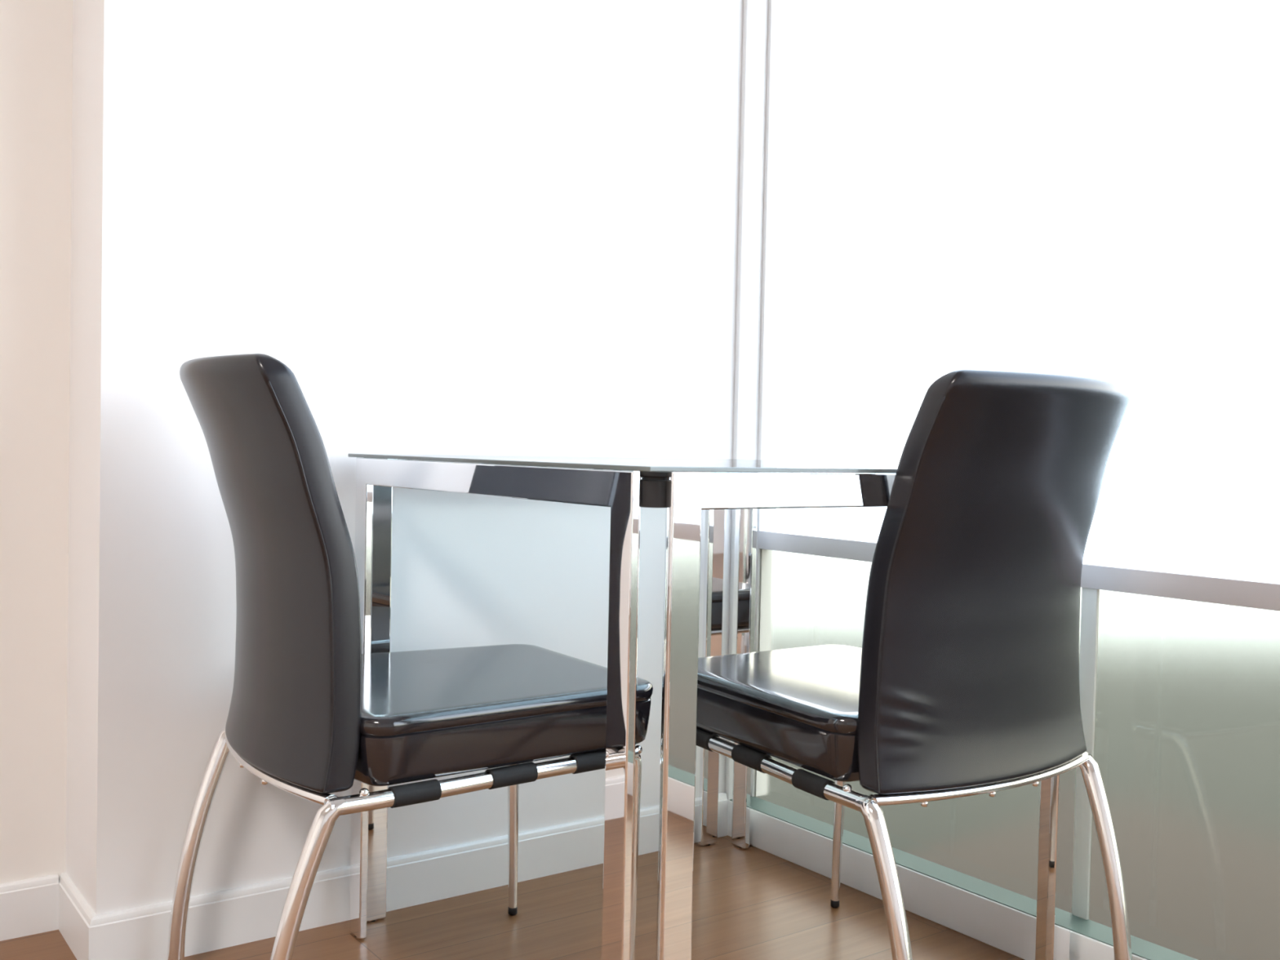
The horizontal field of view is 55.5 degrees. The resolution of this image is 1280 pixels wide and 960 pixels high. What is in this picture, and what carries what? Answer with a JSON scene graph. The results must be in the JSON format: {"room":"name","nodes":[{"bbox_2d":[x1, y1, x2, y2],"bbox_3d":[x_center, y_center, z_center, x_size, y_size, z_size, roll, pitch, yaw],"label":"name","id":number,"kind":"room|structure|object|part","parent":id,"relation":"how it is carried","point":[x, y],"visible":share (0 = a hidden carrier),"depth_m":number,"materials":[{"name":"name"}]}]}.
{"room":"dining room","nodes":[
{"label":"dining room","id":0,"kind":"room"},
{"bbox_2d":[0,0,72,883],"bbox_3d":[-2.448,-0.587,0.760,3.847,2.550,0.100,0,2,-36],"label":"wall","id":1,"kind":"structure","parent":0,"point":[36,36],"depth_m":1.84,"materials":[{"name":"white paint"}]},
{"bbox_2d":[66,0,743,915],"bbox_3d":[-0.342,-0.581,2.168,1.216,2.550,0.306,0,2,-36],"label":"wall","id":2,"kind":"structure","parent":0,"point":[458,227],"depth_m":1.95,"materials":[{"name":"white paint"}]},
{"bbox_2d":[0,792,728,959],"bbox_3d":[-1.913,0.652,1.006,5.003,0.083,0.218,0,2,-36],"label":"baseboard","id":3,"kind":"structure","parent":2,"relation":"attached to","point":[221,919],"depth_m":1.87,"materials":[{"name":"white paint"}]},
{"bbox_2d":[724,0,775,799],"bbox_3d":[0.237,-0.610,2.392,0.100,2.480,0.012,0,2,-36],"label":"window frame","id":4,"kind":"structure","parent":2,"relation":"attached to","point":[755,12],"depth_m":2.38,"materials":[{"name":"white paint"}]},
{"bbox_2d":[727,800,1146,959],"bbox_3d":[1.665,0.751,0.395,0.060,0.070,5.014,0,2,-36],"label":"trim","id":5,"kind":"structure","parent":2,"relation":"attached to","point":[1007,929],"depth_m":1.99,"materials":[{"name":"white paint"}]},
{"bbox_2d":[0,835,1024,959],"bbox_3d":[-0.435,0.808,-0.945,5.093,0.060,5.320,0,2,-36],"label":"floor","id":6,"kind":"structure","parent":0,"point":[753,903],"depth_m":1.93,"materials":[{"name":"brown wood"}]},
{"bbox_2d":[167,353,653,959],"bbox_3d":[-0.319,0.280,1.671,0.587,0.858,0.455,0,2,-33],"label":"dining chair","id":7,"kind":"object","parent":6,"relation":"on","point":[311,715],"visible":0.98,"depth_m":1.47,"materials":[{"name":"black leather"}]},
{"bbox_3d":[-0.622,0.519,1.738,0.101,0.339,0.024,0,2,-37],"label":"leg","id":8,"kind":"part","parent":7,"relation":"part of","materials":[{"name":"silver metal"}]},
{"bbox_3d":[-0.496,0.103,1.548,0.156,0.505,0.413,0,2,-33],"label":"backrest","id":9,"kind":"part","parent":7,"relation":"part of","materials":[{"name":"black leather"}]},
{"bbox_3d":[-0.387,0.534,1.382,0.101,0.339,0.024,0,2,-30],"label":"leg","id":10,"kind":"part","parent":7,"relation":"part of","materials":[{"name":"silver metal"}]},
{"bbox_3d":[-0.181,0.375,1.528,0.444,0.021,0.025,0,2,-38],"label":"seat rail","id":11,"kind":"part","parent":7,"relation":"part of","materials":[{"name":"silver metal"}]},
{"bbox_2d":[354,644,653,786],"bbox_3d":[-0.267,0.313,1.708,0.460,0.084,0.448,0,2,-33],"label":"seat cushion","id":12,"kind":"object","parent":7,"relation":"on","point":[422,714],"depth_m":1.56,"materials":[{"name":"black leather"}]},
{"bbox_3d":[-0.211,0.522,1.966,0.030,0.339,0.025,0,2,-33],"label":"leg","id":13,"kind":"part","parent":7,"relation":"part of","materials":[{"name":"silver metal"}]},
{"bbox_3d":[-0.015,0.534,1.669,0.030,0.339,0.025,0,2,-33],"label":"leg","id":14,"kind":"part","parent":7,"relation":"part of","materials":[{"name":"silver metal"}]},
{"bbox_2d":[348,453,1081,959],"bbox_3d":[0.088,0.343,1.811,0.786,0.741,0.786,0,2,-36],"label":"dining table","id":15,"kind":"object","parent":6,"relation":"on","point":[686,487],"visible":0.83,"depth_m":1.37,"materials":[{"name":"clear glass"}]},
{"bbox_3d":[-0.421,0.332,1.891,0.035,0.733,0.098,1,2,9],"label":"leg","id":16,"kind":"part","parent":15,"relation":"part of","materials":[{"name":"silver metal"}]},
{"bbox_3d":[-0.217,-0.002,1.574,0.012,0.040,0.725,0,2,-36],"label":"rail","id":17,"kind":"part","parent":15,"relation":"part of","materials":[{"name":"silver metal"}]},
{"bbox_3d":[0.009,0.357,1.302,0.098,0.733,0.035,1,2,9],"label":"leg","id":18,"kind":"part","parent":15,"relation":"part of","materials":[{"name":"silver metal"}]},
{"bbox_3d":[0.168,0.333,2.320,0.098,0.733,0.035,1,2,9],"label":"leg","id":19,"kind":"part","parent":15,"relation":"part of","materials":[{"name":"silver metal"}]},
{"bbox_3d":[0.324,0.012,1.489,0.725,0.040,0.012,0,2,-36],"label":"rail","id":20,"kind":"part","parent":15,"relation":"part of","materials":[{"name":"silver metal"}]},
{"bbox_3d":[0.408,-0.001,2.029,0.012,0.040,0.725,0,2,-36],"label":"rail","id":21,"kind":"part","parent":15,"relation":"part of","materials":[{"name":"metal"}]},
{"bbox_3d":[0.598,0.358,1.731,0.035,0.733,0.098,1,2,9],"label":"leg","id":22,"kind":"part","parent":15,"relation":"part of","materials":[{"name":"silver metal"}]},
{"bbox_2d":[696,368,1132,959],"bbox_3d":[0.345,0.292,1.710,0.442,0.858,0.587,0,2,-35],"label":"dining chair","id":23,"kind":"object","parent":6,"relation":"on","point":[963,680],"visible":0.97,"depth_m":1.49,"materials":[{"name":"black leather"}]},
{"bbox_2d":[696,644,862,782],"bbox_3d":[0.307,0.324,1.764,0.435,0.084,0.460,0,2,-35],"label":"seat cushion","id":24,"kind":"object","parent":23,"relation":"on","point":[799,707],"depth_m":1.64,"materials":[{"name":"black leather"}]},
{"bbox_3d":[0.163,0.380,1.633,0.024,0.021,0.444,0,2,-30],"label":"seat rail","id":25,"kind":"part","parent":23,"relation":"part of","materials":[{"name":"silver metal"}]},
{"bbox_3d":[0.337,0.532,2.024,0.023,0.339,0.029,0,2,-45],"label":"leg","id":26,"kind":"part","parent":23,"relation":"part of","materials":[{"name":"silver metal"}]},
{"bbox_3d":[0.291,0.547,1.422,0.024,0.339,0.101,0,2,-38],"label":"leg","id":27,"kind":"part","parent":23,"relation":"part of","materials":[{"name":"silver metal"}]},
{"bbox_3d":[0.471,0.124,1.528,0.401,0.505,0.156,0,2,-35],"label":"backrest","id":28,"kind":"part","parent":23,"relation":"part of","materials":[{"name":"black leather"}]},
{"bbox_3d":[0.632,0.548,1.658,0.024,0.339,0.101,0,2,-31],"label":"leg","id":29,"kind":"part","parent":23,"relation":"part of","materials":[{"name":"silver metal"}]},
{"bbox_3d":[3.068,-0.447,-1.367,0.150,2.480,0.600,0,2,-36],"label":"wall","id":30,"kind":"structure","parent":0,"visible":0},
{"bbox_2d":[729,0,1279,959],"bbox_3d":[1.536,-0.509,0.611,0.096,2.530,4.402,0,2,-36],"label":"window","id":31,"kind":"structure","parent":30,"relation":"in","point":[1180,671],"depth_m":1.76,"materials":[{"name":"grey"}]},
{"bbox_3d":[0.449,0.415,2.122,0.008,0.555,0.738,0,2,-36],"label":"frosted pane","id":32,"kind":"part","parent":31,"relation":"part of","materials":[{"name":"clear glass"}]},
{"bbox_3d":[1.495,0.705,0.632,0.056,0.002,4.402,0,2,-36],"label":"sill","id":33,"kind":"part","parent":31,"relation":"part of","materials":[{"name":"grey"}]},
{"bbox_3d":[1.737,0.491,0.355,0.008,0.555,3.622,0,2,-36],"label":"frosted pane","id":34,"kind":"part","parent":31,"relation":"part of","materials":[{"name":"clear glass"}]},
{"label":"outside","id":35,"kind":"structure","parent":0,"visible":0},
{"bbox_2d":[775,471,1279,581],"bbox_3d":[24.655,0.957,19.262,58.950,0.190,120.000,0,2,-36],"label":"ground","id":36,"kind":"structure","parent":35,"point":[1227,526],"depth_m":15.53,"materials":[{"name":"white"}]}
]}

